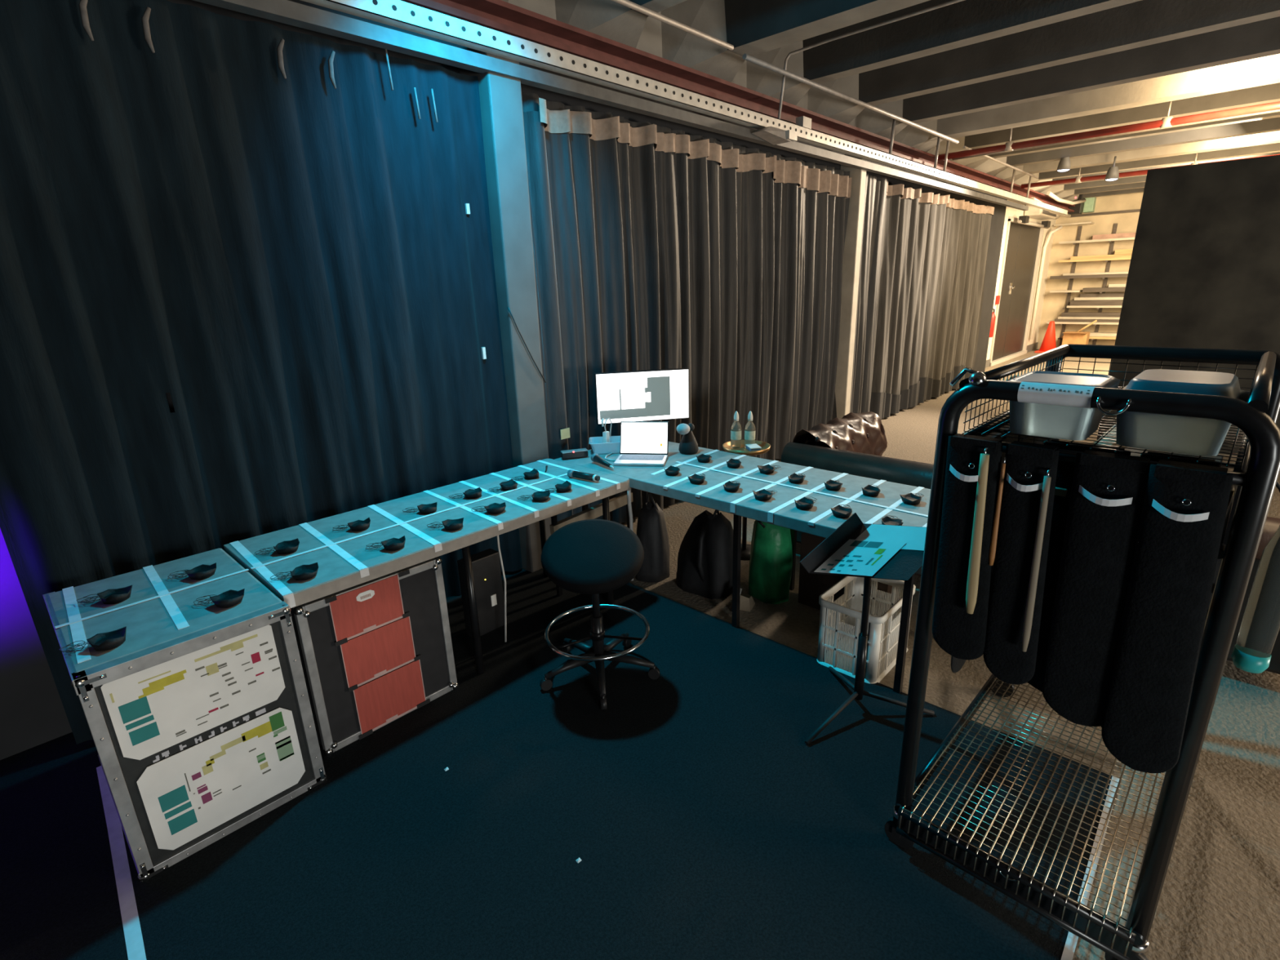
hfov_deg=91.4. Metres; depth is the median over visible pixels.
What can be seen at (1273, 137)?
trim
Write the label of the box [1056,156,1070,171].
ceiling lamp
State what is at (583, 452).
power adapter
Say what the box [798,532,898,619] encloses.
bag
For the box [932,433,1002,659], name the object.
hanging sleeve
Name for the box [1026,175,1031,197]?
rod
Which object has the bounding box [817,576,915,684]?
plastic crate
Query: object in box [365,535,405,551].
face mask
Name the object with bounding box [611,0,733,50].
conduit
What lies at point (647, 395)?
monitor
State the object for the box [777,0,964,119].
pipe
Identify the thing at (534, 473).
bowl
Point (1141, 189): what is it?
beam
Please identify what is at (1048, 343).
traffic cone
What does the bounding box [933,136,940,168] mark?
rod
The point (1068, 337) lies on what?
cardboard box
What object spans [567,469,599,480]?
torch
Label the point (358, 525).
bowl
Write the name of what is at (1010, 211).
door frame
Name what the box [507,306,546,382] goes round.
cable
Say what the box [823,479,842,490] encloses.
pouch
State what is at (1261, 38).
beam
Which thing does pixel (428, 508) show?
bowl
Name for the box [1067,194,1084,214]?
loudspeaker
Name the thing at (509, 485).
bowl
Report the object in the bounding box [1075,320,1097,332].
wooden stick
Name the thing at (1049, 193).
pipe
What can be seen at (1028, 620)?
wooden paddle
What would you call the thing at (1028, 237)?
door
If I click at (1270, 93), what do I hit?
beam
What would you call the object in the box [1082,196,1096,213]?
control box
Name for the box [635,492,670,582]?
tote bag
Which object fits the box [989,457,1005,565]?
wooden paddle
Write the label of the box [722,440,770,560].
side table
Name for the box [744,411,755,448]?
water bottle
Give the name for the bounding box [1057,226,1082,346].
upright
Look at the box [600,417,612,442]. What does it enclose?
charger
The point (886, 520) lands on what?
pouch
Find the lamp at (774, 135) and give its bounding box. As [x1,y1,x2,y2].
[751,126,797,144]
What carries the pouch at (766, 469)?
on the desk at (781, 510)
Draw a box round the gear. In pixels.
[1017,215,1050,228]
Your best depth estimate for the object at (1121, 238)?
13.73 m
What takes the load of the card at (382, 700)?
in the flight case at (332, 703)
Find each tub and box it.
[588,435,620,453]
[1008,370,1119,440]
[1115,368,1249,456]
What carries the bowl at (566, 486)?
on the face mask at (565, 486)
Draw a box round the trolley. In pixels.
[884,343,1279,959]
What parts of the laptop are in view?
lid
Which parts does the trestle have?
leg, rail, leg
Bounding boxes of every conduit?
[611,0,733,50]
[742,53,959,143]
[951,109,1279,159]
[963,145,1038,178]
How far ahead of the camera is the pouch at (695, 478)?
3.27 m
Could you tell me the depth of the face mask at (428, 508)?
2.92 m
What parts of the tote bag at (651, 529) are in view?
handle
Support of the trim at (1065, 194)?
attached to the ceiling
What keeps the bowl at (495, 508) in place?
on the face mask at (495, 508)
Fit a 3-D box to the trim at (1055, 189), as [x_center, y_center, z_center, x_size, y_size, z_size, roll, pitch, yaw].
[11.877,-5.013,9.104,10.420,0.620,0.670,14,23,41]
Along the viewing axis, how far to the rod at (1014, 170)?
9.58 m
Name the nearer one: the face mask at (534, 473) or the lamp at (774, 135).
the face mask at (534, 473)
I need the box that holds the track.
[193,0,1028,210]
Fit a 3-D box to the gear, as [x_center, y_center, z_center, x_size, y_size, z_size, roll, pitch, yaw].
[7.970,-5.173,12.560,0.120,0.130,2.300,14,23,41]
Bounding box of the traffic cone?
[1034,320,1056,352]
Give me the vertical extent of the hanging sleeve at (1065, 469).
0.657 m
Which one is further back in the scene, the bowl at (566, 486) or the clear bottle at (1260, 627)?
the bowl at (566, 486)
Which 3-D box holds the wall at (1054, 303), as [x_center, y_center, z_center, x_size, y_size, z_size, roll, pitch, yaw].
[13.542,-4.096,11.339,10.600,3.780,0.200,14,23,41]
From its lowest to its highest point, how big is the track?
0.075 m
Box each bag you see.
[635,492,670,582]
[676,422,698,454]
[748,520,792,604]
[798,532,898,619]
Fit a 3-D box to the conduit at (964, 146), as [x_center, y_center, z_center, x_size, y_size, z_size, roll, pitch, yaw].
[5.118,-4.408,8.735,0.028,0.028,3.650,14,23,41]
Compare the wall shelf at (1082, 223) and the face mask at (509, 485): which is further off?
the wall shelf at (1082, 223)
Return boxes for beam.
[404,0,1075,213]
[746,0,1141,105]
[807,0,1279,124]
[856,16,1279,138]
[893,53,1279,151]
[926,82,1279,160]
[1029,151,1279,192]
[1066,187,1144,200]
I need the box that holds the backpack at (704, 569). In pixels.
[675,509,733,599]
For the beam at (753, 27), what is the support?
attached to the wall at (650, 41)
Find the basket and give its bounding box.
[961,355,1257,470]
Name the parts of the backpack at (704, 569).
handle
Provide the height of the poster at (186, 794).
0.317 m
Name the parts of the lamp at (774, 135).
plate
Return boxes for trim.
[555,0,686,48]
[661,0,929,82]
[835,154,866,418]
[951,102,1279,168]
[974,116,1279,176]
[994,130,1279,182]
[1013,142,1279,186]
[1040,175,1146,195]
[1056,182,1145,199]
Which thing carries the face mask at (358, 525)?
on the desk at (343, 559)
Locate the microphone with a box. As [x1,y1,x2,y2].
[591,453,613,468]
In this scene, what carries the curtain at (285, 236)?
hanging from the track
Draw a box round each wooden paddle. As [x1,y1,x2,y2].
[965,447,989,613]
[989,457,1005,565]
[1022,468,1052,652]
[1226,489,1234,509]
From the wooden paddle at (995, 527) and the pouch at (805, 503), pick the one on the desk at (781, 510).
the pouch at (805, 503)
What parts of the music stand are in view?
leg, leg, desk plate, leg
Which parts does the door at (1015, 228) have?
handle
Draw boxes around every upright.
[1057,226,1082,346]
[1091,222,1117,344]
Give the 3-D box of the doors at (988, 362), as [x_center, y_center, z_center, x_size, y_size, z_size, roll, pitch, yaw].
[6.527,-2.187,12.029,0.020,0.140,1.400,14,23,41]
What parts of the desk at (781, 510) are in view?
leg, leg, leg, leg, leg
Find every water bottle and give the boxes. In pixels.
[730,411,741,448]
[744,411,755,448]
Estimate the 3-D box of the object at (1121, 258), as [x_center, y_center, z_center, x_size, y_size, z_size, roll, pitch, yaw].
[10.762,-4.758,13.388,3.000,0.047,0.340,14,23,41]
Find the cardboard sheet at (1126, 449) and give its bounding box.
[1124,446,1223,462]
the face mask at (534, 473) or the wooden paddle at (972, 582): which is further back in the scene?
the face mask at (534, 473)
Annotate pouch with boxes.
[58,626,126,652]
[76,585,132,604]
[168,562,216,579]
[193,588,244,608]
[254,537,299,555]
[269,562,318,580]
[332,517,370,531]
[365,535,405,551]
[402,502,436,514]
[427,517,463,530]
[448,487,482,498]
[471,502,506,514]
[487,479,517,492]
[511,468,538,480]
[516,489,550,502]
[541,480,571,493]
[664,465,679,475]
[688,473,705,484]
[696,453,711,462]
[723,480,740,492]
[726,458,741,468]
[752,488,776,501]
[757,464,780,474]
[787,472,805,484]
[794,496,817,510]
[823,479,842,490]
[830,504,852,518]
[862,484,880,497]
[881,515,903,525]
[899,493,924,505]
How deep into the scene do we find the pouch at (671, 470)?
3.42 m
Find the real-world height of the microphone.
0.052 m
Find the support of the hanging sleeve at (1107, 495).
hanging from the trolley
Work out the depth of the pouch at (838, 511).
2.74 m
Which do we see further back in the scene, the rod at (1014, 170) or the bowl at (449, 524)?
the rod at (1014, 170)
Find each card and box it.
[328,574,404,641]
[340,616,415,688]
[353,659,426,733]
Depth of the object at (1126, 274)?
13.95 m
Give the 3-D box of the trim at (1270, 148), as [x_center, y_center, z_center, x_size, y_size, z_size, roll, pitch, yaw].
[10.473,-4.531,7.676,10.420,0.620,0.670,14,23,41]
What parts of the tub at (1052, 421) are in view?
lid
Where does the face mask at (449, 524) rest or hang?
on the desk at (343, 559)
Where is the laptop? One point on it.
(642, 443)
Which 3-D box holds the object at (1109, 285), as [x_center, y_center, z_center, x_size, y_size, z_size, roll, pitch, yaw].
[10.972,-4.205,13.468,1.400,0.067,0.200,14,23,41]
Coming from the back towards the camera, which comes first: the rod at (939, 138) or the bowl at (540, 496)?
the rod at (939, 138)
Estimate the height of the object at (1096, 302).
0.112 m
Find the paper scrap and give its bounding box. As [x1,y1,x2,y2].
[575,857,581,862]
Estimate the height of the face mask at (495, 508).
0.036 m
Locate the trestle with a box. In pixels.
[549,490,633,595]
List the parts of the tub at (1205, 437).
lid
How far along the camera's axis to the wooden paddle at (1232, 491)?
1.30 m
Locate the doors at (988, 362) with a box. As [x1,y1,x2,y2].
[985,359,990,367]
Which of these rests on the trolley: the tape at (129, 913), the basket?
the basket
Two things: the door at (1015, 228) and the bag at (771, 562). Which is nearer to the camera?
the bag at (771, 562)
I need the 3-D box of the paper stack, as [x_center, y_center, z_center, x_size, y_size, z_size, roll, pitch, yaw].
[0.563,0.643,3.425,0.100,0.130,0.149,6,19,25]
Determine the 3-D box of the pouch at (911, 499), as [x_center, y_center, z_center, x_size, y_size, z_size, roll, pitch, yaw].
[1.276,0.079,2.897,0.164,0.036,0.090,-17,22,-40]
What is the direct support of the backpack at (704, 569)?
on the floor at (1220, 898)
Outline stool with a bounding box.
[539,519,660,710]
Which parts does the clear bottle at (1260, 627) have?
cord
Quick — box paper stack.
[739,588,755,611]
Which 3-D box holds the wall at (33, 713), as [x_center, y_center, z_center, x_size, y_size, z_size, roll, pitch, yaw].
[-0.534,-1.040,4.213,0.200,2.950,19.600,14,23,41]
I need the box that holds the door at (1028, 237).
[1002,224,1039,356]
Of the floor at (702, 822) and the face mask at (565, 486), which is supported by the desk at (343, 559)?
the face mask at (565, 486)
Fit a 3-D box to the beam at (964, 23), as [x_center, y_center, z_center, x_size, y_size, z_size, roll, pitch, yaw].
[4.924,-2.628,2.033,10.420,0.620,0.670,14,23,41]
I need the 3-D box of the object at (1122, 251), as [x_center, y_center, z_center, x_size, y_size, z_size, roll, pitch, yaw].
[11.134,-4.832,13.098,1.900,0.097,0.200,14,23,41]
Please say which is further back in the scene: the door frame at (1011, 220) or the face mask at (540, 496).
the door frame at (1011, 220)
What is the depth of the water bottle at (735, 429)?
3.92 m
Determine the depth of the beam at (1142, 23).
4.89 m
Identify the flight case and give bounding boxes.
[42,548,327,881]
[290,556,458,755]
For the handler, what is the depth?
12.37 m
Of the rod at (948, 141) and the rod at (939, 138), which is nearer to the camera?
the rod at (939, 138)
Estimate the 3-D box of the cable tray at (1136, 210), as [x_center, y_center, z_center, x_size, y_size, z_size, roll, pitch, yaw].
[10.859,-5.729,13.231,3.000,0.050,0.070,14,23,41]
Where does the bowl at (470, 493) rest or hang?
on the face mask at (470, 493)
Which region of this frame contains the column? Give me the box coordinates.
[458,46,551,572]
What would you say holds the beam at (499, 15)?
attached to the wall at (650, 41)
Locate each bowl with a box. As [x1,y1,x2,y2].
[86,626,126,650]
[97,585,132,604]
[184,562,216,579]
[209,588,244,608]
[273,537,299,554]
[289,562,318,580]
[347,517,370,531]
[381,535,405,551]
[417,502,436,514]
[441,517,463,530]
[462,487,482,498]
[484,502,506,514]
[499,479,517,490]
[523,468,538,479]
[531,489,550,502]
[555,480,571,492]
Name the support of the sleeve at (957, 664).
hanging from the trolley
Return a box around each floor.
[0,568,1111,959]
[620,348,1279,959]
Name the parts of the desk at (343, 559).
leg, leg, leg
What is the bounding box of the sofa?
[781,411,1279,674]
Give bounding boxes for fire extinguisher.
[989,308,995,337]
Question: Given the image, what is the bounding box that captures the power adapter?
[560,448,587,458]
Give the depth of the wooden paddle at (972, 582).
1.53 m
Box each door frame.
[986,200,1056,359]
[989,216,1044,366]
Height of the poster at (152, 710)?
0.300 m
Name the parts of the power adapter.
lid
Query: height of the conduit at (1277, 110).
0.050 m
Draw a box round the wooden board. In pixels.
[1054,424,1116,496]
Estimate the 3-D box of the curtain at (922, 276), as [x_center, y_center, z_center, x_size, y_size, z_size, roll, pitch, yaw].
[3.897,-2.384,8.447,0.182,2.737,4.860,14,23,41]
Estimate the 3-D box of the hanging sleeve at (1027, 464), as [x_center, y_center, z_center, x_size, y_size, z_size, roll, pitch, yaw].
[0.914,0.220,1.507,0.134,0.617,0.068,15,23,43]
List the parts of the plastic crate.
corner post, corner post, corner post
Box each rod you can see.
[888,118,895,154]
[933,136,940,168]
[942,140,949,171]
[1009,166,1016,192]
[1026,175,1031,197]
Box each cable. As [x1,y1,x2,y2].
[497,535,506,642]
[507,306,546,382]
[604,452,615,461]
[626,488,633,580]
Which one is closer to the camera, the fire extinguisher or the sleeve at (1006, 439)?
the sleeve at (1006, 439)
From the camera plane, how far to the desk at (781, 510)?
3.12 m
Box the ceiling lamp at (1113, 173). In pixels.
[1104,155,1119,181]
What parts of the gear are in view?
rail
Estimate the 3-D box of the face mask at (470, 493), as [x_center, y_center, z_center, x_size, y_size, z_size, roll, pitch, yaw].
[-0.873,0.068,3.125,0.164,0.036,0.090,-3,17,-6]
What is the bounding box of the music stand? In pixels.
[800,512,934,744]
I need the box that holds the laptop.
[613,421,668,466]
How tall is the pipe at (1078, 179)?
0.215 m
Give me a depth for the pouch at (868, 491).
3.00 m
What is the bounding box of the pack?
[745,444,761,451]
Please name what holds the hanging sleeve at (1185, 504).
hanging from the trolley
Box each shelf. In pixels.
[898,677,1164,956]
[1053,222,1094,226]
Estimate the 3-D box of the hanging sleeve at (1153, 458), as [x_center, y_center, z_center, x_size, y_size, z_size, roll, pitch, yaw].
[1.155,0.296,1.407,0.160,0.717,0.032,15,23,43]
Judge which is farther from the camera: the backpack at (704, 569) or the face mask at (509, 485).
the backpack at (704, 569)
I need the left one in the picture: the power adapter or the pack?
the power adapter
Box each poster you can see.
[100,624,284,759]
[136,707,305,849]
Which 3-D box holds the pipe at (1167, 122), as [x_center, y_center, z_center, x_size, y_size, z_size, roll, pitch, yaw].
[7.143,-3.160,4.489,9.600,0.235,0.090,14,23,41]
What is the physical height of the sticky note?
0.065 m
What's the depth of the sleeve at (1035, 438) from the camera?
2.00 m
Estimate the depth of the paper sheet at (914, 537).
2.21 m
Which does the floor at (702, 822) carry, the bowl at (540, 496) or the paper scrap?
the paper scrap
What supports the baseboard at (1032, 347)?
attached to the wall at (1054, 303)
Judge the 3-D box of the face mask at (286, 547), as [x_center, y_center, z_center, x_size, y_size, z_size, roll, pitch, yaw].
[-1.461,0.272,2.522,0.162,0.035,0.088,-3,17,-5]
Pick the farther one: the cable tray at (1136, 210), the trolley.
the cable tray at (1136, 210)
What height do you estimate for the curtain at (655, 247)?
2.747 m
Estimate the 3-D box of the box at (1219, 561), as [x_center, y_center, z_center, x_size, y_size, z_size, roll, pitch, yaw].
[1.432,0.294,1.557,0.090,0.240,0.106,15,24,43]
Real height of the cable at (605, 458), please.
0.012 m
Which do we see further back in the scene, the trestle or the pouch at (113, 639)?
the trestle
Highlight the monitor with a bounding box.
[594,368,688,424]
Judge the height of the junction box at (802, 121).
0.095 m
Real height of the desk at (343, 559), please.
0.722 m
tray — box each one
[722,440,770,455]
[1069,208,1140,217]
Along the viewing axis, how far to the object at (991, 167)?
8.38 m
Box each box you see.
[795,115,811,128]
[1062,331,1090,345]
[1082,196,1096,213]
[1205,558,1222,619]
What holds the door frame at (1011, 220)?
attached to the wall at (1054, 303)
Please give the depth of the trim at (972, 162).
7.77 m
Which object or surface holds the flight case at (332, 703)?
on the floor at (702, 822)
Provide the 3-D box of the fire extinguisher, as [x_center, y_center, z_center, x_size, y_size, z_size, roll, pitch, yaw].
[6.596,-2.963,11.772,0.162,0.531,0.158,3,18,15]
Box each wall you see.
[0,0,1007,759]
[508,0,894,140]
[1037,192,1143,348]
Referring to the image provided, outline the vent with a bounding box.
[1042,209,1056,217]
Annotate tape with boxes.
[96,765,146,959]
[1061,776,1119,959]
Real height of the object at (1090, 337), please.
0.047 m
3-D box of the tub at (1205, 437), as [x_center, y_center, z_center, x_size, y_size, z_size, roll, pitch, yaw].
[1.201,-0.159,1.397,0.220,0.146,0.300,15,23,43]
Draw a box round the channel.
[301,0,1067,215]
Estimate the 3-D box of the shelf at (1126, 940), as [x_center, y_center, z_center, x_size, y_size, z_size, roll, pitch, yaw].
[1.360,0.958,2.065,0.575,0.069,1.069,15,23,43]
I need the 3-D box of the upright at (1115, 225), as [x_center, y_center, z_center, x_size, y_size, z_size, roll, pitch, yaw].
[10.355,-4.269,13.981,0.060,2.750,0.400,14,23,41]
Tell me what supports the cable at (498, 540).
hanging from the desk at (343, 559)
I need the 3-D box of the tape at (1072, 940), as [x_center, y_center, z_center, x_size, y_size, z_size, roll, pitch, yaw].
[1.190,1.212,1.705,0.022,0.001,1.420,14,23,41]
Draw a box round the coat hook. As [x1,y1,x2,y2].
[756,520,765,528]
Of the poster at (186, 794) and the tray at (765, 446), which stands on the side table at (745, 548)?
the tray at (765, 446)
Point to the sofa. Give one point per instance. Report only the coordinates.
(855, 443)
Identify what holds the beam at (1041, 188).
attached to the ceiling
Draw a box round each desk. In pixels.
[223,458,629,674]
[555,441,930,693]
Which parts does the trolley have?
shelf rail, rail, rail, shelf rail, shelf rail, tray rail, rail, rail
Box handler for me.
[1023,204,1059,219]
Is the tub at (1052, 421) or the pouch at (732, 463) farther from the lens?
the pouch at (732, 463)
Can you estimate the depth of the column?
3.47 m
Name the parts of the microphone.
handle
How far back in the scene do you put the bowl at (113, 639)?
1.86 m
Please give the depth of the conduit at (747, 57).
5.25 m
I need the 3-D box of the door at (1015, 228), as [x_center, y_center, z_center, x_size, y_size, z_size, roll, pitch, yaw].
[7.335,-3.736,12.522,0.138,2.615,0.970,14,23,41]
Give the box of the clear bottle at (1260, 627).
[1231,480,1279,673]
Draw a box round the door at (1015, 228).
[991,222,1021,360]
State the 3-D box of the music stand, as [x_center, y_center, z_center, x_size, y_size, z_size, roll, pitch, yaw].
[0.832,0.549,2.358,0.501,0.903,0.606,14,23,41]
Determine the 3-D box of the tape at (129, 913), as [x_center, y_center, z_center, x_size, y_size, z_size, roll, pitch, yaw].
[-1.602,1.228,1.935,0.040,0.001,1.354,-17,23,-41]
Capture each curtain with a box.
[0,0,522,744]
[521,93,852,523]
[849,173,994,419]
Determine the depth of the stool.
2.67 m
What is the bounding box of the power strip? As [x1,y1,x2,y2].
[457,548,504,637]
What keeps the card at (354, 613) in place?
in the flight case at (332, 703)
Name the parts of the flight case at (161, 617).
lid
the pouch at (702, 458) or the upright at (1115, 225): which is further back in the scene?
the upright at (1115, 225)
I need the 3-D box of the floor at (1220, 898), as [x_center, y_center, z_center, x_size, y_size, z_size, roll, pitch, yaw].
[5.165,0.521,3.751,11.200,0.100,26.000,14,23,41]
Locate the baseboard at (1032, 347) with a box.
[1026,342,1038,352]
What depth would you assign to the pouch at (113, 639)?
1.85 m
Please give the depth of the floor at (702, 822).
2.06 m
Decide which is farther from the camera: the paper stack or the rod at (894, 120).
the rod at (894, 120)
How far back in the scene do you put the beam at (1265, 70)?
6.28 m
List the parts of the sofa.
tufted arm, arm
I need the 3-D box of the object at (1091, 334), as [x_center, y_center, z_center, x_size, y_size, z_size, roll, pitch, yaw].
[10.913,-3.207,13.827,2.000,0.077,0.250,14,23,41]
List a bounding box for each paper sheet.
[813,539,906,576]
[855,524,926,551]
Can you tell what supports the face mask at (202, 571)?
on the flight case at (161, 617)
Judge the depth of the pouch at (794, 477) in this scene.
3.23 m
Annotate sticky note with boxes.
[560,427,569,439]
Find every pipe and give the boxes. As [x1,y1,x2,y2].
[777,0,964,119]
[937,101,1279,160]
[1021,153,1279,188]
[1029,225,1062,339]
[1030,196,1071,217]
[1046,191,1086,204]
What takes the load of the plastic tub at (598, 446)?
on the desk at (781, 510)
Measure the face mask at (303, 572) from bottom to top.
0.035 m
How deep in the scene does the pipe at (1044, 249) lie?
14.10 m
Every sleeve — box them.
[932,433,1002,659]
[951,431,1002,672]
[983,440,1059,684]
[991,422,1017,573]
[1026,440,1130,692]
[1033,435,1047,444]
[1041,449,1154,726]
[1101,451,1221,728]
[1101,459,1233,773]

